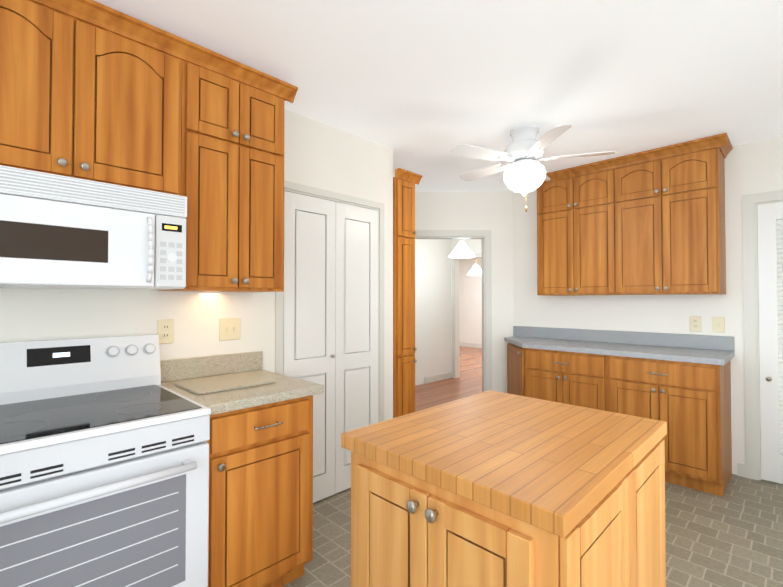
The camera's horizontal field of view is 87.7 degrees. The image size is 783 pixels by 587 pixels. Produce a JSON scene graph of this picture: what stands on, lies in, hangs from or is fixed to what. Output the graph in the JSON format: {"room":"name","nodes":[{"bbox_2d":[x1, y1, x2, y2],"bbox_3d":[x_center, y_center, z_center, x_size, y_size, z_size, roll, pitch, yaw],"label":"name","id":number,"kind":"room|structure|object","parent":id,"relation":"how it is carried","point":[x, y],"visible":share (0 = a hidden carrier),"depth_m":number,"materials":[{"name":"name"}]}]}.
{"room":"kitchen","nodes":[
{"label":"kitchen","id":0,"kind":"room"},
{"bbox_2d":[0,109,392,420],"bbox_3d":[-1.677,0.096,1.551,0.120,2.490,4.660,-1,-1,45],"label":"wall","id":1,"kind":"structure","parent":0,"point":[320,155],"depth_m":2.24,"materials":[{"name":"paint"}]},
{"bbox_2d":[0,0,187,199],"bbox_3d":[-1.288,-0.749,1.620,0.348,0.678,0.748,-1,-1,45],"label":"upper cabinet","id":2,"kind":"object","parent":1,"relation":"attached to","point":[92,90],"depth_m":1.54,"materials":[{"name":"brown wood"}]},
{"bbox_2d":[0,165,186,289],"bbox_3d":[-1.250,-0.215,1.573,0.454,0.386,0.746,-1,-1,45],"label":"microwave","id":3,"kind":"object","parent":2,"relation":"attached to","point":[60,232],"visible":1,"depth_m":1.46,"materials":[{"name":"white plastic"}]},
{"bbox_2d":[157,319,173,343],"bbox_3d":[-1.117,0.188,2.018,0.008,0.120,0.075,-1,-1,45],"label":"electrical outlet","id":4,"kind":"object","parent":1,"relation":"attached to","point":[165,330],"visible":0.88,"depth_m":2.02,"materials":[{"name":"beige plastic"}]},
{"bbox_2d":[158,41,291,291],"bbox_3d":[-0.873,-0.547,2.032,0.348,1.070,0.577,-1,-1,45],"label":"upper cabinet","id":5,"kind":"object","parent":1,"relation":"attached to","point":[235,217],"depth_m":1.92,"materials":[{"name":"brown wood"}]},
{"bbox_2d":[219,318,240,340],"bbox_3d":[-0.887,0.197,2.245,0.012,0.120,0.120,-1,-1,45],"label":"light switch","id":6,"kind":"object","parent":1,"relation":"attached to","point":[229,328],"visible":1,"depth_m":2.24,"materials":[{"name":"beige plastic"}]},
{"bbox_2d":[275,180,383,422],"bbox_3d":[-0.418,0.338,2.799,0.132,2.045,0.900,-1,-1,45],"label":"door frame","id":7,"kind":"structure","parent":1,"relation":"attached to","point":[297,188],"depth_m":2.93,"materials":[{"name":"white paint"}]},
{"bbox_2d":[283,191,377,502],"bbox_3d":[-0.379,0.362,2.760,0.062,1.972,0.783,-1,-1,45],"label":"bifold door","id":8,"kind":"structure","parent":1,"relation":"in","point":[330,338],"depth_m":2.74,"materials":[{"name":"white wood"}]},
{"bbox_2d":[415,239,451,385],"bbox_3d":[-0.339,0.161,5.641,0.132,2.490,3.700,-1,-1,45],"label":"wall","id":9,"kind":"structure","parent":0,"point":[433,309],"depth_m":6.57,"materials":[{"name":"paint"}]},
{"bbox_2d":[94,0,782,190],"bbox_3d":[-0.708,-1.193,1.947,5.520,0.100,6.560,-1,-1,45],"label":"ceiling","id":10,"kind":"structure","parent":0,"point":[423,88],"depth_m":2.06,"materials":[{"name":"paint"}]},
{"bbox_2d":[450,124,615,211],"bbox_3d":[0.908,-0.845,2.858,1.071,0.566,1.088,-1,-1,45],"label":"ceiling fan","id":11,"kind":"object","parent":10,"relation":"hanging from","point":[522,154],"visible":1,"depth_m":2.73,"materials":[{"name":"white"}]},
{"bbox_2d":[415,191,513,392],"bbox_3d":[-0.117,0.142,4.451,2.853,2.490,0.120,0,-1,1],"label":"wall","id":12,"kind":"structure","parent":0,"point":[492,211],"depth_m":4.39,"materials":[{"name":"paint"}]},
{"bbox_2d":[415,230,491,391],"bbox_3d":[0.602,0.354,4.430,0.942,2.066,0.140,0,-1,1],"label":"trim","id":13,"kind":"structure","parent":12,"relation":"attached to","point":[485,236],"depth_m":4.37,"materials":[{"name":"white paint"}]},
{"bbox_2d":[451,239,481,377],"bbox_3d":[2.376,0.161,5.629,3.750,2.490,0.120,-1,-1,45],"label":"wall","id":14,"kind":"structure","parent":0,"point":[474,246],"depth_m":6.88,"materials":[{"name":"paint"}]},
{"bbox_2d":[452,253,481,377],"bbox_3d":[1.349,0.390,6.558,0.920,2.060,0.012,-1,-1,45],"label":"trim","id":15,"kind":"structure","parent":14,"relation":"attached to","point":[453,314],"depth_m":6.85,"materials":[{"name":"white paint"}]},
{"bbox_2d":[459,258,481,347],"bbox_3d":[3.165,0.238,10.486,7.300,2.490,0.132,-1,-1,45],"label":"wall","id":16,"kind":"structure","parent":0,"point":[470,299],"depth_m":11.35,"materials":[{"name":"paint"}]},
{"bbox_2d":[282,346,782,586],"bbox_3d":[1.050,1.473,8.081,14.502,0.064,17.784,-1,-1,45],"label":"floor","id":17,"kind":"structure","parent":0,"point":[732,536],"depth_m":2.32,"materials":[{"name":"tile"}]},
{"bbox_2d":[0,334,210,586],"bbox_3d":[-1.142,0.764,1.447,0.738,1.150,0.746,-1,-1,45],"label":"range","id":18,"kind":"object","parent":17,"relation":"on","point":[104,463],"visible":1,"depth_m":1.34,"materials":[{"name":"white metal"}]},
{"bbox_2d":[160,351,323,586],"bbox_3d":[-0.723,0.837,1.945,0.653,1.020,0.547,-1,-1,45],"label":"base cabinet","id":19,"kind":"object","parent":17,"relation":"on","point":[260,442],"visible":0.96,"depth_m":1.74,"materials":[{"name":"brown wood"}]},
{"bbox_2d":[175,373,274,394],"bbox_3d":[-0.793,0.426,1.949,0.300,0.012,0.360,-1,-1,45],"label":"cutting board","id":20,"kind":"object","parent":19,"relation":"on","point":[217,384],"visible":1,"depth_m":1.90,"materials":[{"name":"beige wood"}]},
{"bbox_2d":[393,168,421,417],"bbox_3d":[-0.070,0.206,3.434,0.650,2.330,0.272,-1,-1,45],"label":"pantry cabinet","id":21,"kind":"object","parent":17,"relation":"on","point":[404,233],"visible":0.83,"depth_m":3.19,"materials":[{"name":"brown wood"}]},
{"bbox_2d":[341,390,666,586],"bbox_3d":[0.369,0.879,1.273,0.670,0.914,0.862,-1,-1,45],"label":"kitchen island","id":22,"kind":"object","parent":17,"relation":"on","point":[489,488],"visible":1,"depth_m":1.04,"materials":[{"name":"brown wood"}]},
{"bbox_2d":[504,326,734,496],"bbox_3d":[1.730,0.852,3.495,1.813,1.040,0.633,-1,-1,45],"label":"base cabinet","id":23,"kind":"object","parent":17,"relation":"on","point":[680,384],"visible":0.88,"depth_m":3.05,"materials":[{"name":"brown wood"}]},
{"bbox_2d":[513,136,782,474],"bbox_3d":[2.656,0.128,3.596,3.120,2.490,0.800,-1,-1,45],"label":"wall","id":24,"kind":"structure","parent":0,"point":[754,167],"depth_m":3.31,"materials":[{"name":"paint"}]},
{"bbox_2d":[537,157,624,295],"bbox_3d":[1.742,-0.545,3.705,0.728,1.120,0.350,-1,-1,45],"label":"upper cabinet","id":25,"kind":"object","parent":24,"relation":"attached to","point":[581,218],"depth_m":3.54,"materials":[{"name":"brown wood"}]},
{"bbox_2d":[621,134,728,294],"bbox_3d":[2.182,-0.552,3.265,0.728,1.120,0.350,-1,-1,45],"label":"upper cabinet","id":26,"kind":"object","parent":24,"relation":"attached to","point":[650,222],"depth_m":3.07,"materials":[{"name":"brown wood"}]},
{"bbox_2d":[690,316,700,331],"bbox_3d":[2.425,0.243,3.253,0.075,0.120,0.008,-1,-1,45],"label":"electrical outlet","id":27,"kind":"object","parent":24,"relation":"attached to","point":[695,323],"visible":1,"depth_m":3.25,"materials":[{"name":"beige plastic"}]},
{"bbox_2d":[712,317,724,332],"bbox_3d":[2.526,0.241,3.149,0.075,0.120,0.012,-1,-1,45],"label":"light switch","id":28,"kind":"object","parent":24,"relation":"attached to","point":[719,324],"visible":1,"depth_m":3.15,"materials":[{"name":"beige plastic"}]},
{"bbox_2d":[737,463,745,476],"bbox_3d":[2.993,1.314,2.668,1.118,0.090,0.012,-1,-1,45],"label":"baseboard","id":29,"kind":"structure","parent":24,"relation":"attached to","point":[741,470],"depth_m":3.04,"materials":[{"name":"white paint"}]},
{"bbox_2d":[742,190,782,479],"bbox_3d":[2.991,0.310,2.768,0.900,2.100,0.136,-1,-1,45],"label":"trim","id":30,"kind":"structure","parent":24,"relation":"attached to","point":[750,202],"depth_m":3.01,"materials":[{"name":"white paint"}]},
{"bbox_2d":[757,202,782,483],"bbox_3d":[2.953,0.345,2.729,0.732,2.004,0.064,-1,-1,45],"label":"door","id":31,"kind":"structure","parent":24,"relation":"in","point":[770,251],"depth_m":2.94,"materials":[{"name":"white wood"}]},
{"bbox_3d":[2.215,-1.074,9.348,14.418,0.102,14.402,-1,-1,45],"label":"ceiling","id":32,"kind":"structure","parent":0,"visible":0},
{"bbox_2d":[449,239,474,257],"bbox_3d":[1.015,-0.801,5.895,0.390,0.553,0.390,-1,-1,45],"label":"light","id":33,"kind":"object","parent":32,"relation":"hanging from","point":[461,250],"visible":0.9,"depth_m":5.80,"materials":[{"name":"white glass"}]},
{"bbox_2d":[467,258,481,274],"bbox_3d":[1.843,-0.717,8.886,0.390,0.625,0.390,-1,-1,45],"label":"light","id":34,"kind":"object","parent":32,"relation":"hanging from","point":[475,270],"visible":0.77,"depth_m":8.79,"materials":[{"name":"white glass"}]}
]}

